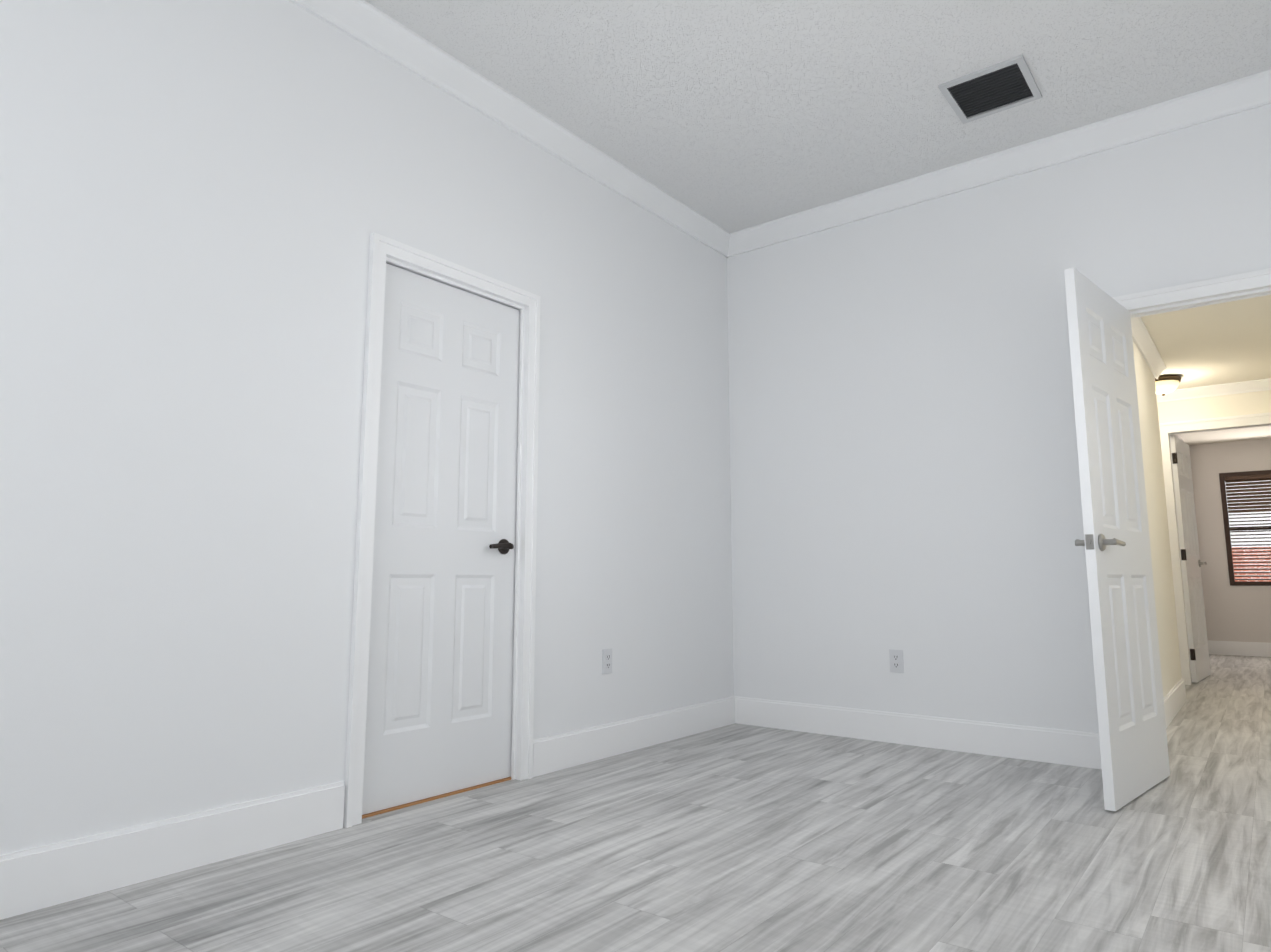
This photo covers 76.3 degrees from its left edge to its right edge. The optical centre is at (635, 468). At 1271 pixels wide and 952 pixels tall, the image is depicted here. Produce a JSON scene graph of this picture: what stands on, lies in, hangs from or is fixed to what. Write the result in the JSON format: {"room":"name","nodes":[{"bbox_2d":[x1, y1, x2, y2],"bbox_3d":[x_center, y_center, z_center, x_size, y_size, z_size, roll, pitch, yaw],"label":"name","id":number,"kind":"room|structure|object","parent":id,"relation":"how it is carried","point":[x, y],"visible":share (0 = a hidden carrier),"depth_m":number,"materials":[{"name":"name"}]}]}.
{"room":"empty bedroom","nodes":[
{"label":"empty bedroom","id":0,"kind":"room"},
{"bbox_2d":[0,0,733,854],"bbox_3d":[-1.071,-0.254,2.934,0.120,2.960,5.440,-6,-10,38],"label":"wall","id":1,"kind":"structure","parent":0,"point":[200,200],"depth_m":2.62,"materials":[{"name":"white paint"}]},
{"bbox_2d":[0,781,344,919],"bbox_3d":[-1.804,0.996,1.704,0.016,0.150,2.645,-6,-10,38],"label":"baseboard","id":2,"kind":"structure","parent":1,"relation":"attached to","point":[38,878],"depth_m":2.28,"materials":[{"name":"white wood"}]},
{"bbox_2d":[362,263,519,814],"bbox_3d":[-0.748,0.249,3.240,0.091,2.030,0.753,-6,-10,38],"label":"door","id":3,"kind":"structure","parent":1,"relation":"in","point":[439,698],"depth_m":3.23,"materials":[{"name":"white paint"}]},
{"bbox_2d":[343,232,540,827],"bbox_3d":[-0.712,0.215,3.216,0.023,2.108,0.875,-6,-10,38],"label":"door frame","id":4,"kind":"structure","parent":1,"relation":"attached to","point":[382,247],"depth_m":3.01,"materials":[{"name":"white wood"}]},
{"bbox_2d":[289,0,729,256],"bbox_3d":[-0.996,-1.669,3.069,0.070,0.120,5.340,-6,-10,38],"label":"crown molding","id":5,"kind":"structure","parent":1,"relation":"attached to","point":[367,24],"depth_m":3.57,"materials":[{"name":"white paint"}]},
{"bbox_2d":[602,648,611,673],"bbox_3d":[-0.133,0.925,3.877,0.010,0.116,0.072,-6,-10,38],"label":"outlet","id":6,"kind":"object","parent":1,"relation":"attached to","point":[606,661],"visible":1,"depth_m":3.87,"materials":[{"name":"white plastic"}]},
{"bbox_2d":[533,696,734,776],"bbox_3d":[0.072,1.322,4.082,0.016,0.150,1.662,-6,-10,38],"label":"baseboard","id":7,"kind":"structure","parent":1,"relation":"attached to","point":[557,752],"depth_m":3.92,"materials":[{"name":"white wood"}]},
{"bbox_2d":[0,654,1270,951],"bbox_3d":[3.610,1.409,3.817,7.600,0.106,13.400,-6,-10,38],"label":"floor","id":8,"kind":"structure","parent":0,"point":[740,838],"depth_m":2.38,"materials":[{"name":"grey wood"}]},
{"bbox_2d":[365,0,1270,232],"bbox_3d":[0.448,-1.931,1.966,3.975,0.100,5.440,-6,-10,38],"label":"ceiling","id":9,"kind":"structure","parent":0,"point":[730,116],"depth_m":3.43,"materials":[{"name":"white paint"}]},
{"bbox_2d":[938,54,1041,123],"bbox_3d":[1.562,-1.655,3.560,0.340,0.012,0.360,-6,-10,38],"label":"ceiling vent","id":10,"kind":"object","parent":9,"relation":"in","point":[995,88],"visible":1,"depth_m":3.55,"materials":[{"name":"grey metal"}]},
{"bbox_2d":[727,104,1270,732],"bbox_3d":[3.234,-0.252,2.945,6.650,2.960,0.120,-6,-10,38],"label":"wall","id":11,"kind":"structure","parent":0,"point":[905,476],"depth_m":4.14,"materials":[{"name":"white paint"}]},
{"bbox_2d":[889,649,903,672],"bbox_3d":[1.347,0.997,4.180,0.072,0.116,0.010,-6,-10,38],"label":"outlet","id":12,"kind":"object","parent":11,"relation":"attached to","point":[896,661],"visible":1,"depth_m":4.18,"materials":[{"name":"white plastic"}]},
{"bbox_2d":[734,696,1101,768],"bbox_3d":[1.370,1.326,4.112,2.025,0.150,0.016,-6,-10,38],"label":"baseboard","id":13,"kind":"structure","parent":11,"relation":"attached to","point":[1066,747],"depth_m":4.03,"materials":[{"name":"white wood"}]},
{"bbox_2d":[726,69,1270,257],"bbox_3d":[2.027,-1.547,3.954,3.875,0.120,0.070,-6,-10,38],"label":"crown molding","id":14,"kind":"structure","parent":11,"relation":"attached to","point":[1243,94],"depth_m":4.02,"materials":[{"name":"white paint"}]},
{"bbox_2d":[1064,267,1169,810],"bbox_3d":[1.975,0.259,3.306,0.785,2.030,0.147,8,-11,-44],"label":"door","id":15,"kind":"structure","parent":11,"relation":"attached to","point":[1115,542],"depth_m":3.21,"materials":[{"name":"white paint"}]},
{"bbox_2d":[1112,268,1270,318],"bbox_3d":[2.874,0.204,3.167,1.667,2.116,0.166,-6,-10,38],"label":"door frame","id":16,"kind":"structure","parent":11,"relation":"attached to","point":[1208,288],"depth_m":3.54,"materials":[{"name":"white wood"}]},
{"bbox_2d":[1133,341,1181,697],"bbox_3d":[2.746,0.411,5.609,1.460,2.370,3.580,-6,-10,38],"label":"wall","id":17,"kind":"structure","parent":0,"point":[1170,663],"depth_m":5.24,"materials":[{"name":"white paint"}]},
{"bbox_2d":[1131,317,1165,378],"bbox_3d":[3.035,-0.842,4.900,0.070,0.080,2.700,-6,-10,38],"label":"crown molding","id":18,"kind":"structure","parent":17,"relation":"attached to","point":[1144,344],"depth_m":5.26,"materials":[{"name":"white wood"}]},
{"bbox_2d":[1164,678,1186,727],"bbox_3d":[3.014,1.395,4.610,0.016,0.150,2.560,-6,-10,38],"label":"baseboard","id":19,"kind":"structure","parent":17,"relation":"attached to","point":[1175,699],"depth_m":5.00,"materials":[{"name":"white wood"}]},
{"bbox_2d":[1169,434,1204,647],"bbox_3d":[5.395,0.749,8.066,0.120,2.370,3.350,-6,-10,38],"label":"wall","id":20,"kind":"structure","parent":0,"point":[1177,435],"depth_m":7.68,"materials":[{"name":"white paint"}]},
{"bbox_2d":[1141,295,1270,444],"bbox_3d":[5.356,-0.731,6.366,7.600,0.100,7.730,-6,-10,38],"label":"ceiling","id":21,"kind":"structure","parent":0,"point":[1222,343],"depth_m":5.41,"materials":[{"name":"white paint"}]},
{"bbox_2d":[1155,375,1180,395],"bbox_3d":[4.074,-0.625,6.254,0.250,0.140,0.250,-6,-10,38],"label":"ceiling light","id":22,"kind":"object","parent":21,"relation":"attached to","point":[1165,384],"depth_m":6.17,"materials":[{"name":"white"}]},
{"bbox_2d":[1157,390,1270,422],"bbox_3d":[4.421,0.553,6.638,2.820,2.370,0.120,-6,-10,38],"label":"wall","id":23,"kind":"structure","parent":0,"point":[1257,402],"depth_m":6.51,"materials":[{"name":"white paint"}]},
{"bbox_2d":[1156,378,1270,402],"bbox_3d":[4.209,-0.575,6.839,2.330,0.080,0.070,-6,-10,38],"label":"crown molding","id":24,"kind":"structure","parent":23,"relation":"attached to","point":[1222,389],"depth_m":6.49,"materials":[{"name":"white wood"}]},
{"bbox_2d":[1159,412,1270,684],"bbox_3d":[4.736,0.678,6.373,0.800,2.050,0.120,-6,-10,38],"label":"door jamb","id":25,"kind":"structure","parent":23,"relation":"in","point":[1174,495],"depth_m":6.59,"materials":[{"name":"white wood"}]},
{"bbox_2d":[1169,434,1210,682],"bbox_3d":[4.736,0.759,6.910,0.147,2.020,0.764,-7,-10,42],"label":"door","id":26,"kind":"structure","parent":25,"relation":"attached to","point":[1191,563],"depth_m":6.80,"materials":[{"name":"white paint"}]},
{"bbox_2d":[1189,438,1270,642],"bbox_3d":[7.252,0.830,8.659,2.070,2.370,0.120,-6,-10,38],"label":"wall","id":27,"kind":"structure","parent":0,"point":[1238,613],"depth_m":9.09,"materials":[{"name":"white paint"}]},
{"bbox_2d":[1208,640,1270,656],"bbox_3d":[7.210,1.923,8.455,2.070,0.150,0.016,-6,-10,38],"label":"baseboard","id":28,"kind":"structure","parent":27,"relation":"attached to","point":[1262,649],"depth_m":8.89,"materials":[{"name":"white wood"}]},
{"bbox_2d":[1219,470,1270,585],"bbox_3d":[6.946,0.659,8.918,0.740,1.260,0.130,-6,-10,38],"label":"window","id":29,"kind":"structure","parent":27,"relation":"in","point":[1229,547],"depth_m":9.01,"materials":[{"name":"brown"}]},
{"bbox_2d":[1224,474,1270,579],"bbox_3d":[6.929,0.650,8.897,0.650,1.158,0.045,-6,-10,38],"label":"window blind","id":30,"kind":"object","parent":29,"relation":"attached to","point":[1245,480],"visible":0.98,"depth_m":8.99,"materials":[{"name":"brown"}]}
]}

